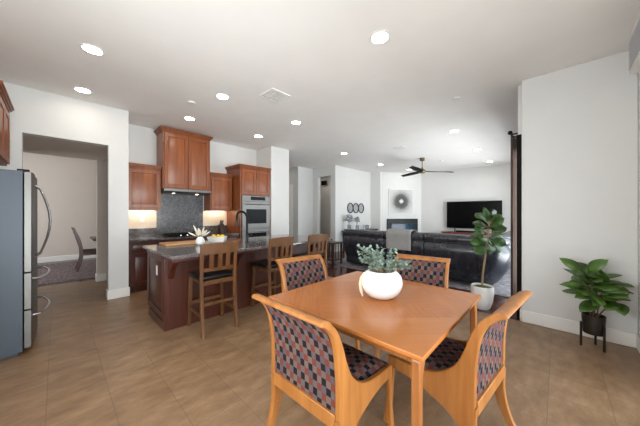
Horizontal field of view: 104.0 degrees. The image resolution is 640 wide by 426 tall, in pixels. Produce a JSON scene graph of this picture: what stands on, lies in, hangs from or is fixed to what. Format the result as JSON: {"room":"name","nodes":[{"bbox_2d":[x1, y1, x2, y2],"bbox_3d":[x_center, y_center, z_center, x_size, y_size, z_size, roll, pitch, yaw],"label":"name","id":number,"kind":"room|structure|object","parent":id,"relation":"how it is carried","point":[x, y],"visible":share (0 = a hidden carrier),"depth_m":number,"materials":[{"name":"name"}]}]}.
{"room":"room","nodes":[
{"label":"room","id":0,"kind":"room"},
{"bbox_2d":[23,152,95,257],"bbox_3d":[-7.176,-0.155,7.582,0.150,3.070,6.320,0,0,43],"label":"wall","id":1,"kind":"structure","parent":0,"point":[68,185],"depth_m":7.22,"materials":[{"name":"paint"}]},
{"bbox_2d":[37,254,95,262],"bbox_3d":[-7.116,1.305,7.525,0.016,0.150,6.020,0,0,43],"label":"baseboard","id":2,"kind":"structure","parent":1,"relation":"attached to","point":[66,257],"depth_m":7.18,"materials":[{"name":"white wood"}]},
{"bbox_2d":[0,82,128,290],"bbox_3d":[-3.916,-0.155,3.493,0.150,3.070,1.975,0,0,43],"label":"wall","id":3,"kind":"structure","parent":0,"point":[37,113],"depth_m":3.85,"materials":[{"name":"paint"}]},
{"bbox_2d":[106,287,129,299],"bbox_3d":[-3.853,1.305,3.547,0.166,0.150,1.841,0,0,43],"label":"baseboard","id":4,"kind":"structure","parent":3,"relation":"attached to","point":[122,292],"depth_m":4.04,"materials":[{"name":"white wood"}]},
{"bbox_2d":[23,151,106,279],"bbox_3d":[-4.030,-0.155,5.596,0.150,3.070,4.870,0,0,43],"label":"wall","id":5,"kind":"structure","parent":0,"point":[101,165],"depth_m":5.08,"materials":[{"name":"paint"}]},
{"bbox_2d":[95,273,105,281],"bbox_3d":[-4.480,1.305,5.109,0.166,0.150,0.156,0,0,43],"label":"baseboard","id":6,"kind":"structure","parent":5,"relation":"attached to","point":[98,277],"depth_m":5.05,"materials":[{"name":"white wood"}]},
{"bbox_2d":[23,135,106,159],"bbox_3d":[-4.470,-1.147,4.021,1.380,0.145,1.680,0,0,43],"label":"ceiling","id":7,"kind":"structure","parent":0,"point":[30,143],"depth_m":4.17,"materials":[{"name":"paint"}]},
{"bbox_2d":[129,124,255,235],"bbox_3d":[-2.609,-0.155,5.509,0.730,3.070,3.040,0,0,43],"label":"wall","id":8,"kind":"structure","parent":0,"point":[142,140],"depth_m":5.87,"materials":[{"name":"paint"}]},
{"bbox_2d":[129,228,156,236],"bbox_3d":[-3.502,0.380,4.857,0.024,0.161,0.565,0,0,44],"label":"backsplash","id":9,"kind":"structure","parent":8,"relation":"attached to","point":[138,232],"depth_m":4.88,"materials":[{"name":"stone"}]},
{"bbox_2d":[129,162,161,210],"bbox_3d":[-3.368,-0.474,4.737,0.388,0.852,0.545,0,0,43],"label":"upper cabinet","id":10,"kind":"object","parent":8,"relation":"attached to","point":[144,179],"visible":0.76,"depth_m":4.63,"materials":[{"name":"brown wood"}]},
{"bbox_2d":[129,210,226,228],"bbox_3d":[-3.001,0.108,5.401,0.009,0.375,2.045,0,0,43],"label":"backsplash","id":11,"kind":"structure","parent":8,"relation":"attached to","point":[210,218],"depth_m":5.01,"materials":[{"name":"beige tile"}]},
{"bbox_2d":[157,194,202,234],"bbox_3d":[-2.998,0.018,5.399,0.015,0.875,0.911,0,0,43],"label":"backsplash","id":12,"kind":"structure","parent":8,"relation":"attached to","point":[178,213],"depth_m":5.37,"materials":[{"name":"stone"}]},
{"bbox_2d":[154,125,212,190],"bbox_3d":[-2.835,-1.065,5.234,0.478,1.170,1.000,0,0,43],"label":"upper cabinet","id":13,"kind":"object","parent":8,"relation":"attached to","point":[183,156],"visible":0.99,"depth_m":5.03,"materials":[{"name":"brown wood"}]},
{"bbox_2d":[161,188,210,195],"bbox_3d":[-2.817,-0.433,5.217,0.470,0.083,0.890,0,0,43],"label":"range hood","id":14,"kind":"object","parent":8,"relation":"attached to","point":[163,190],"visible":0.88,"depth_m":5.06,"materials":[{"name":"silver metal"}]},
{"bbox_2d":[203,225,226,232],"bbox_3d":[-2.483,0.380,5.931,0.024,0.161,0.565,0,0,44],"label":"backsplash","id":15,"kind":"structure","parent":8,"relation":"attached to","point":[211,229],"depth_m":5.87,"materials":[{"name":"stone"}]},
{"bbox_2d":[204,172,232,210],"bbox_3d":[-2.355,-0.474,5.805,0.388,0.852,0.520,0,0,43],"label":"upper cabinet","id":16,"kind":"object","parent":8,"relation":"attached to","point":[220,199],"visible":0.85,"depth_m":5.68,"materials":[{"name":"brown wood"}]},
{"bbox_2d":[256,146,288,235],"bbox_3d":[-1.998,-0.155,7.424,2.680,3.070,0.580,0,0,43],"label":"wall","id":17,"kind":"structure","parent":0,"point":[275,158],"depth_m":6.48,"materials":[{"name":"paint"}]},
{"bbox_2d":[38,244,519,320],"bbox_3d":[-0.895,1.430,6.502,11.750,0.100,14.200,0,0,43],"label":"floor","id":18,"kind":"structure","parent":0,"point":[332,270],"depth_m":5.48,"materials":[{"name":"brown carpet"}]},
{"bbox_2d":[38,259,95,285],"bbox_3d":[-5.909,1.374,6.158,2.750,0.012,4.000,0,0,43],"label":"dining rug","id":19,"kind":"object","parent":18,"relation":"on","point":[60,272],"visible":0.2,"depth_m":5.75,"materials":[{"name":"grey carpet"}]},
{"bbox_2d":[71,227,95,271],"bbox_3d":[-5.652,0.858,6.102,0.440,1.020,0.589,0,0,43],"label":"chair","id":20,"kind":"object","parent":19,"relation":"on","point":[82,252],"visible":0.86,"depth_m":5.87,"materials":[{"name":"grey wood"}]},
{"bbox_2d":[341,228,377,250],"bbox_3d":[1.573,1.010,9.605,0.400,0.740,1.900,0,0,43],"label":"console table","id":21,"kind":"object","parent":18,"relation":"on","point":[369,228],"visible":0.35,"depth_m":9.70,"materials":[{"name":"brown wood"}]},
{"bbox_2d":[345,214,352,228],"bbox_3d":[1.040,0.341,9.054,0.275,0.597,0.244,0,0,28],"label":"flower vase","id":22,"kind":"object","parent":21,"relation":"on","point":[349,216],"visible":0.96,"depth_m":9.02,"materials":[{"name":"clear glass"}]},
{"bbox_2d":[354,216,359,228],"bbox_3d":[1.392,0.384,9.415,0.242,0.509,0.236,0,0,-21],"label":"flower vase","id":23,"kind":"object","parent":21,"relation":"on","point":[357,219],"visible":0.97,"depth_m":9.38,"materials":[{"name":"clear glass"}]},
{"bbox_2d":[327,258,510,297],"bbox_3d":[3.046,1.373,7.008,4.130,0.014,4.240,0,0,43],"label":"area rug","id":24,"kind":"object","parent":18,"relation":"on","point":[502,288],"visible":0.02,"depth_m":4.91,"materials":[{"name":"grey carpet"}]},
{"bbox_2d":[323,241,342,264],"bbox_3d":[0.339,1.073,6.764,0.420,0.585,0.440,0,0,43],"label":"end table","id":25,"kind":"object","parent":24,"relation":"on","point":[332,259],"visible":0.7,"depth_m":6.69,"materials":[{"name":"brown wood"}]},
{"bbox_2d":[343,229,510,284],"bbox_3d":[2.729,0.861,6.269,3.568,0.930,2.748,0,0,43],"label":"sectional sofa","id":26,"kind":"object","parent":24,"relation":"on","point":[465,265],"visible":0.52,"depth_m":4.73,"materials":[{"name":"leather"}]},
{"bbox_2d":[343,229,384,238],"bbox_3d":[1.116,0.498,6.144,1.148,0.175,0.346,0,0,44],"label":"cushion","id":27,"kind":"object","parent":26,"relation":"on","point":[348,233],"depth_m":6.01,"materials":[{"name":"leather"}]},
{"bbox_2d":[386,229,416,250],"bbox_3d":[1.801,0.568,5.486,0.561,0.430,0.419,0,0,43],"label":"throw blanket","id":28,"kind":"object","parent":26,"relation":"on","point":[400,239],"visible":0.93,"depth_m":5.33,"materials":[{"name":"grey fabric"}]},
{"bbox_2d":[384,231,424,240],"bbox_3d":[1.859,0.488,5.439,0.878,0.175,0.346,0,0,44],"label":"cushion","id":29,"kind":"object","parent":26,"relation":"on","point":[415,236],"depth_m":5.12,"materials":[{"name":"leather"}]},
{"bbox_2d":[424,232,476,244],"bbox_3d":[2.519,0.483,4.812,0.918,0.175,0.346,0,0,44],"label":"cushion","id":30,"kind":"object","parent":26,"relation":"on","point":[429,238],"depth_m":4.72,"materials":[{"name":"leather"}]},
{"bbox_2d":[477,235,510,245],"bbox_3d":[3.068,0.483,4.375,0.468,0.175,0.468,0,0,44],"label":"cushion","id":31,"kind":"object","parent":26,"relation":"on","point":[507,238],"depth_m":4.29,"materials":[{"name":"leather"}]},
{"bbox_2d":[441,231,502,234],"bbox_3d":[5.554,1.045,9.122,2.000,0.670,0.480,0,0,43],"label":"stand","id":32,"kind":"object","parent":18,"relation":"on","point":[448,232],"visible":0.12,"depth_m":9.27,"materials":[{"name":"red wood"}]},
{"bbox_2d":[456,230,485,232],"bbox_3d":[5.429,0.677,9.027,0.950,0.064,0.090,0,0,43],"label":"soundbar","id":33,"kind":"object","parent":32,"relation":"on","point":[456,230],"visible":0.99,"depth_m":9.07,"materials":[{"name":"black plastic"}]},
{"bbox_2d":[447,200,501,232],"bbox_3d":[5.630,0.137,9.216,1.770,1.145,0.200,0,0,43],"label":"television","id":34,"kind":"object","parent":32,"relation":"on","point":[461,214],"visible":0.79,"depth_m":9.31,"materials":[{"name":"black plastic"}]},
{"bbox_2d":[470,207,506,309],"bbox_3d":[2.429,0.645,3.632,0.439,1.470,0.454,0,0,-27],"label":"fig tree","id":35,"kind":"object","parent":18,"relation":"on","point":[495,221],"visible":0.99,"depth_m":3.57,"materials":[{"name":"green plant"}]},
{"bbox_2d":[289,167,312,235],"bbox_3d":[-1.685,-0.155,10.449,3.170,3.070,0.760,0,0,43],"label":"wall","id":36,"kind":"structure","parent":0,"point":[301,178],"depth_m":9.28,"materials":[{"name":"paint"}]},
{"bbox_2d":[289,184,292,234],"bbox_3d":[-1.376,0.160,9.547,0.900,2.440,0.125,0,0,43],"label":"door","id":37,"kind":"structure","parent":36,"relation":"in","point":[290,186],"depth_m":9.31,"materials":[{"name":"white wood"}]},
{"bbox_2d":[0,0,639,172],"bbox_3d":[-0.964,-1.750,6.429,11.750,0.120,14.400,0,0,43],"label":"ceiling","id":38,"kind":"structure","parent":0,"point":[357,97],"depth_m":2.77,"materials":[{"name":"paint"}]},
{"bbox_2d":[73,86,92,93],"bbox_3d":[-3.259,-1.687,3.437,0.200,0.005,0.200,0,0,43],"label":"recessed light","id":39,"kind":"object","parent":38,"relation":"in","point":[79,89],"visible":1,"depth_m":3.44,"materials":[{"name":"white"}]},
{"bbox_2d":[79,43,104,55],"bbox_3d":[-2.352,-1.687,2.585,0.200,0.005,0.200,0,0,43],"label":"recessed light","id":40,"kind":"object","parent":38,"relation":"in","point":[94,50],"visible":1,"depth_m":2.58,"materials":[{"name":"white plastic"}]},
{"bbox_2d":[183,116,195,120],"bbox_3d":[-2.333,-1.687,4.471,0.200,0.005,0.200,0,0,43],"label":"recessed light","id":41,"kind":"object","parent":38,"relation":"in","point":[185,117],"visible":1,"depth_m":4.46,"materials":[{"name":"white"}]},
{"bbox_2d":[215,93,229,99],"bbox_3d":[-1.414,-1.687,3.626,0.200,0.005,0.200,0,0,43],"label":"recessed light","id":42,"kind":"object","parent":38,"relation":"in","point":[221,96],"visible":1,"depth_m":3.62,"materials":[{"name":"white"}]},
{"bbox_2d":[259,88,290,102],"bbox_3d":[-0.647,-1.683,3.596,0.320,0.012,0.320,0,0,43],"label":"ceiling vent","id":43,"kind":"object","parent":38,"relation":"in","point":[274,95],"visible":1,"depth_m":3.58,"materials":[{"name":"white plastic"}]},
{"bbox_2d":[291,121,300,124],"bbox_3d":[-0.449,-1.687,4.670,0.200,0.005,0.200,0,0,43],"label":"recessed light","id":44,"kind":"object","parent":38,"relation":"in","point":[292,122],"visible":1,"depth_m":4.66,"materials":[{"name":"white"}]},
{"bbox_2d":[369,30,390,44],"bbox_3d":[0.578,-1.687,2.407,0.200,0.005,0.200,0,0,43],"label":"recessed light","id":45,"kind":"object","parent":38,"relation":"in","point":[379,37],"visible":1,"depth_m":2.40,"materials":[{"name":"white"}]},
{"bbox_2d":[392,146,407,149],"bbox_3d":[2.080,-1.683,6.500,0.300,0.012,0.300,0,0,43],"label":"ceiling vent","id":46,"kind":"object","parent":38,"relation":"in","point":[400,147],"visible":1,"depth_m":6.50,"materials":[{"name":"white plastic"}]},
{"bbox_2d":[401,157,453,176],"bbox_3d":[2.988,-1.454,7.678,1.611,0.469,1.834,0,0,43],"label":"ceiling fan","id":47,"kind":"object","parent":38,"relation":"hanging from","point":[418,170],"visible":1,"depth_m":7.66,"materials":[{"name":"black metal"}]},
{"bbox_2d":[0,276,639,425],"bbox_3d":[-1.257,1.430,3.178,7.700,0.100,5.280,0,0,43],"label":"floor","id":48,"kind":"structure","parent":0,"point":[92,359],"depth_m":2.11,"materials":[{"name":"beige tile"}]},
{"bbox_2d":[0,169,51,359],"bbox_3d":[-3.389,0.475,2.552,0.910,1.810,0.886,0,0,43],"label":"refrigerator","id":49,"kind":"object","parent":48,"relation":"on","point":[19,313],"visible":1,"depth_m":2.40,"materials":[{"name":"silver metal"}]},
{"bbox_2d":[129,240,165,292],"bbox_3d":[-3.276,0.940,4.657,0.628,0.880,0.555,0,0,43],"label":"base cabinet","id":50,"kind":"object","parent":48,"relation":"on","point":[138,256],"visible":0.49,"depth_m":4.35,"materials":[{"name":"brown wood"}]},
{"bbox_2d":[166,237,207,241],"bbox_3d":[-2.776,0.940,5.184,0.628,0.880,0.890,0,0,43],"label":"base cabinet","id":51,"kind":"object","parent":48,"relation":"on","point":[205,238],"visible":0.11,"depth_m":4.88,"materials":[{"name":"brown wood"}]},
{"bbox_2d":[129,225,238,241],"bbox_3d":[-2.771,0.399,5.183,0.636,0.200,2.045,0,0,43],"label":"countertop","id":52,"kind":"structure","parent":51,"relation":"on","point":[138,234],"depth_m":4.90,"materials":[{"name":"stone"}]},
{"bbox_2d":[162,232,209,236],"bbox_3d":[-2.760,0.437,5.169,0.500,0.046,0.760,0,0,43],"label":"cooktop","id":53,"kind":"object","parent":52,"relation":"in","point":[183,233],"visible":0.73,"depth_m":4.98,"materials":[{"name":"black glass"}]},
{"bbox_2d":[218,220,224,232],"bbox_3d":[-2.284,0.313,5.780,0.169,0.294,0.100,0,0,43],"label":"bottle","id":54,"kind":"object","parent":52,"relation":"on","point":[221,229],"visible":0.94,"depth_m":5.74,"materials":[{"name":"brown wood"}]},
{"bbox_2d":[187,242,238,338],"bbox_3d":[-1.306,0.860,3.053,0.448,1.040,0.488,0,0,-44],"label":"bar stool","id":55,"kind":"object","parent":48,"relation":"on","point":[220,274],"visible":1,"depth_m":2.95,"materials":[{"name":"brown wood"}]},
{"bbox_2d":[227,235,238,238],"bbox_3d":[-2.270,0.940,5.718,0.628,0.880,0.570,0,0,43],"label":"base cabinet","id":56,"kind":"object","parent":48,"relation":"on","point":[230,236],"visible":0.16,"depth_m":5.61,"materials":[{"name":"brown wood"}]},
{"bbox_2d":[147,241,324,331],"bbox_3d":[-1.152,0.938,3.980,1.130,0.885,2.472,0,0,43],"label":"kitchen island","id":57,"kind":"object","parent":48,"relation":"on","point":[167,290],"visible":0.61,"depth_m":3.22,"materials":[{"name":"brown wood"}]},
{"bbox_2d":[143,234,332,259],"bbox_3d":[-1.125,0.475,3.994,1.270,0.038,2.595,0,0,43],"label":"island countertop","id":58,"kind":"structure","parent":57,"relation":"on","point":[261,242],"depth_m":3.40,"materials":[{"name":"stone"}]},
{"bbox_2d":[159,240,195,245],"bbox_3d":[-2.035,0.443,3.696,0.320,0.026,0.520,0,0,43],"label":"cutting board","id":59,"kind":"object","parent":58,"relation":"on","point":[175,243],"visible":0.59,"depth_m":3.60,"materials":[{"name":"brown wood"}]},
{"bbox_2d":[188,225,208,244],"bbox_3d":[-1.733,0.314,3.606,0.249,0.284,0.188,0,0,6],"label":"flower vase","id":60,"kind":"object","parent":58,"relation":"on","point":[200,240],"visible":1,"depth_m":3.56,"materials":[{"name":"white ceramic"}]},
{"bbox_2d":[207,236,226,241],"bbox_3d":[-1.632,0.415,3.975,0.270,0.080,0.156,0,0,-2],"label":"serving dish","id":61,"kind":"object","parent":58,"relation":"on","point":[210,239],"visible":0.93,"depth_m":3.91,"materials":[{"name":"white ceramic"}]},
{"bbox_2d":[235,210,251,242],"bbox_3d":[-1.173,0.208,3.853,0.066,0.496,0.292,0,0,43],"label":"kitchen faucet","id":62,"kind":"object","parent":58,"relation":"on","point":[238,212],"visible":1,"depth_m":3.87,"materials":[{"name":"black metal"}]},
{"bbox_2d":[225,164,270,237],"bbox_3d":[-1.773,0.133,6.184,0.705,2.495,0.870,0,0,43],"label":"tall cabinet","id":63,"kind":"object","parent":48,"relation":"on","point":[250,180],"visible":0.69,"depth_m":5.90,"materials":[{"name":"brown wood"}]},
{"bbox_2d":[241,195,269,237],"bbox_3d":[-1.683,0.320,6.133,0.566,1.460,0.750,0,0,43],"label":"double oven","id":64,"kind":"object","parent":63,"relation":"in","point":[257,208],"visible":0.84,"depth_m":5.95,"materials":[{"name":"silver metal"}]},
{"bbox_2d":[250,237,293,306],"bbox_3d":[-0.697,0.860,3.695,0.488,1.040,0.448,0,0,41],"label":"bar stool","id":65,"kind":"object","parent":48,"relation":"on","point":[269,265],"visible":0.72,"depth_m":3.56,"materials":[{"name":"brown wood"}]},
{"bbox_2d":[292,234,328,274],"bbox_3d":[-0.164,0.860,4.257,0.448,1.040,0.488,0,0,-43],"label":"bar stool","id":66,"kind":"object","parent":48,"relation":"on","point":[314,238],"visible":0.27,"depth_m":4.11,"materials":[{"name":"brown wood"}]},
{"bbox_2d":[275,254,360,350],"bbox_3d":[-0.031,0.925,2.443,0.548,0.910,0.684,0,0,-37],"label":"dining chair","id":67,"kind":"object","parent":48,"relation":"on","point":[296,272],"visible":0.24,"depth_m":2.58,"materials":[{"name":"fabric"}]},
{"bbox_2d":[282,258,324,290],"bbox_3d":[-0.165,0.731,2.618,0.478,0.459,0.141,0,0,-38],"label":"chair back","id":68,"kind":"object","parent":67,"relation":"on","point":[297,272],"depth_m":2.59,"materials":[{"name":"fabric"}]},
{"bbox_2d":[252,294,393,425],"bbox_3d":[0.039,0.925,1.501,0.548,0.910,0.684,0,0,43],"label":"dining chair","id":69,"kind":"object","parent":48,"relation":"on","point":[335,381],"visible":1,"depth_m":1.32,"materials":[{"name":"brown wood"}]},
{"bbox_2d":[264,304,335,413],"bbox_3d":[-0.113,0.731,1.341,0.478,0.459,0.141,0,0,44],"label":"chair back","id":70,"kind":"object","parent":69,"relation":"on","point":[303,353],"depth_m":1.32,"materials":[{"name":"fabric"}]},
{"bbox_2d":[268,271,480,425],"bbox_3d":[0.429,1.008,1.923,1.170,0.745,1.170,0,0,43],"label":"dining table","id":71,"kind":"object","parent":48,"relation":"on","point":[409,326],"visible":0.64,"depth_m":1.58,"materials":[{"name":"brown wood"}]},
{"bbox_2d":[357,244,413,299],"bbox_3d":[0.465,0.435,1.902,0.365,0.399,0.362,0,0,-43],"label":"vase","id":72,"kind":"object","parent":71,"relation":"on","point":[380,282],"visible":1,"depth_m":1.82,"materials":[{"name":"white ceramic"}]},
{"bbox_2d":[375,254,450,358],"bbox_3d":[0.935,0.925,2.475,0.548,0.910,0.684,0,0,35],"label":"dining chair","id":73,"kind":"object","parent":48,"relation":"on","point":[434,271],"visible":0.18,"depth_m":2.61,"materials":[{"name":"fabric"}]},
{"bbox_2d":[397,258,445,287],"bbox_3d":[1.063,0.731,2.654,0.478,0.459,0.141,0,0,35],"label":"cushion","id":74,"kind":"object","parent":73,"relation":"on","point":[430,271],"depth_m":2.61,"materials":[{"name":"fabric"}]},
{"bbox_2d":[383,290,532,425],"bbox_3d":[0.847,0.925,1.583,0.548,0.910,0.684,0,0,-41],"label":"dining chair","id":75,"kind":"object","parent":48,"relation":"on","point":[462,376],"visible":0.83,"depth_m":1.36,"materials":[{"name":"wood"}]},
{"bbox_2d":[477,320,505,397],"bbox_3d":[0.989,0.731,1.416,0.478,0.459,0.141,0,0,-40],"label":"cushion","id":76,"kind":"object","parent":75,"relation":"on","point":[491,356],"depth_m":1.41,"materials":[{"name":"fabric"}]},
{"bbox_2d":[559,258,634,352],"bbox_3d":[2.789,0.918,2.540,0.541,0.924,0.552,0,0,43],"label":"potted plant","id":77,"kind":"object","parent":48,"relation":"on","point":[584,275],"visible":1,"depth_m":2.51,"materials":[{"name":"green plant"}]},
{"bbox_2d":[313,166,331,237],"bbox_3d":[0.065,-0.155,9.402,1.150,3.070,0.130,0,0,43],"label":"wall","id":78,"kind":"structure","parent":0,"point":[325,171],"depth_m":9.47,"materials":[{"name":"paint"}]},
{"bbox_2d":[320,176,330,244],"bbox_3d":[-0.228,-0.155,10.183,2.650,3.070,2.140,0,0,43],"label":"wall","id":79,"kind":"structure","parent":0,"point":[325,190],"depth_m":11.07,"materials":[{"name":"paint"}]},
{"bbox_2d":[332,165,381,247],"bbox_3d":[1.492,-0.155,9.627,0.610,3.070,2.420,0,0,43],"label":"wall","id":80,"kind":"structure","parent":0,"point":[349,185],"depth_m":9.69,"materials":[{"name":"paint"}]},
{"bbox_2d":[347,203,353,212],"bbox_3d":[1.153,-0.190,9.466,0.034,0.399,0.385,0,0,43],"label":"wall mirror","id":81,"kind":"object","parent":80,"relation":"attached to","point":[350,207],"visible":1,"depth_m":9.48,"materials":[{"name":"black metal"}]},
{"bbox_2d":[353,203,358,212],"bbox_3d":[1.401,-0.190,9.727,0.034,0.399,0.385,0,0,43],"label":"wall mirror","id":82,"kind":"object","parent":80,"relation":"attached to","point":[356,206],"visible":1,"depth_m":9.73,"materials":[{"name":"black metal"}]},
{"bbox_2d":[359,203,363,212],"bbox_3d":[1.648,-0.190,9.989,0.034,0.399,0.385,0,0,43],"label":"wall mirror","id":83,"kind":"object","parent":80,"relation":"attached to","point":[361,206],"visible":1,"depth_m":10.01,"materials":[{"name":"black metal"}]},
{"bbox_2d":[382,172,420,231],"bbox_3d":[3.428,-0.155,10.551,1.831,3.070,0.150,0,0,-12],"label":"wall","id":84,"kind":"structure","parent":0,"point":[390,180],"depth_m":10.46,"materials":[{"name":"paint"}]},
{"bbox_2d":[389,189,412,213],"bbox_3d":[3.380,-0.480,10.438,1.090,1.030,0.045,0,0,-12],"label":"canvas","id":85,"kind":"object","parent":84,"relation":"attached to","point":[400,200],"visible":1,"depth_m":10.42,"materials":[{"name":"white fabric"}]},
{"bbox_2d":[387,219,417,231],"bbox_3d":[3.450,0.810,10.442,1.400,1.140,0.065,0,0,-12],"label":"fireplace","id":86,"kind":"object","parent":84,"relation":"attached to","point":[412,224],"visible":0.48,"depth_m":10.44,"materials":[{"name":"black metal"}]},
{"bbox_2d":[421,164,510,232],"bbox_3d":[5.767,-0.155,9.382,3.950,3.070,0.150,0,0,43],"label":"wall","id":87,"kind":"structure","parent":0,"point":[486,183],"depth_m":9.64,"materials":[{"name":"paint"}]},
{"bbox_2d":[518,85,521,134],"bbox_3d":[4.914,-0.155,5.621,0.150,3.070,6.480,0,0,43],"label":"wall","id":88,"kind":"structure","parent":0,"point":[519,86],"depth_m":3.31,"materials":[{"name":"paint"}]},
{"bbox_2d":[508,131,517,139],"bbox_3d":[4.629,-1.150,5.533,0.139,0.060,5.500,0,0,43],"label":"curtain rod","id":89,"kind":"object","parent":88,"relation":"attached to","point":[510,133],"visible":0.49,"depth_m":3.61,"materials":[{"name":"brown metal"}]},
{"bbox_2d":[511,135,516,295],"bbox_3d":[3.071,0.075,3.949,0.074,2.550,0.269,0,0,43],"label":"curtain","id":90,"kind":"object","parent":89,"relation":"hanging from","point":[513,142],"visible":0.76,"depth_m":3.88,"materials":[{"name":"fabric"}]},
{"bbox_2d":[517,134,521,316],"bbox_3d":[4.589,0.170,5.310,0.132,2.420,5.579,0,0,43],"label":"door","id":91,"kind":"structure","parent":88,"relation":"in","point":[519,137],"depth_m":3.31,"materials":[{"name":"brown metal"}]},
{"bbox_2d":[522,50,637,333],"bbox_3d":[2.955,-0.155,2.917,0.930,3.070,0.140,0,0,43],"label":"wall","id":92,"kind":"structure","parent":0,"point":[580,122],"depth_m":2.83,"materials":[{"name":"paint"}]},
{"bbox_2d":[520,307,636,347],"bbox_3d":[2.943,1.305,2.917,0.946,0.150,0.156,0,0,43],"label":"baseboard","id":93,"kind":"structure","parent":92,"relation":"attached to","point":[616,336],"depth_m":2.88,"materials":[{"name":"white wood"}]},
{"bbox_2d":[638,72,639,335],"bbox_3d":[1.567,-0.155,0.671,0.150,3.070,5.430,0,0,43],"label":"wall","id":94,"kind":"structure","parent":0,"point":[639,72],"depth_m":2.51,"materials":[{"name":"paint"}]},
{"bbox_2d":[628,12,639,74],"bbox_3d":[1.589,-1.512,0.877,0.097,0.345,4.200,0,0,43],"label":"window shade","id":95,"kind":"object","parent":94,"relation":"attached to","point":[634,39],"visible":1,"depth_m":2.26,"materials":[{"name":"white plastic"}]},
{"bbox_2d":[636,334,639,352],"bbox_3d":[2.895,1.305,2.191,0.016,0.150,0.964,0,0,43],"label":"baseboard","id":96,"kind":"structure","parent":94,"relation":"attached to","point":[637,335],"depth_m":2.49,"materials":[{"name":"white wood"}]},
{"bbox_3d":[-2.397,-0.155,0.793,5.770,3.070,0.150,0,0,44],"label":"wall","id":97,"kind":"structure","parent":0,"visible":0},
{"bbox_2d":[0,80,13,165],"bbox_3d":[-3.569,-0.902,2.457,0.940,0.705,0.648,0,0,43],"label":"upper cabinet","id":98,"kind":"object","parent":97,"relation":"attached to","point":[6,106],"visible":1,"depth_m":2.64,"materials":[{"name":"brown wood"}]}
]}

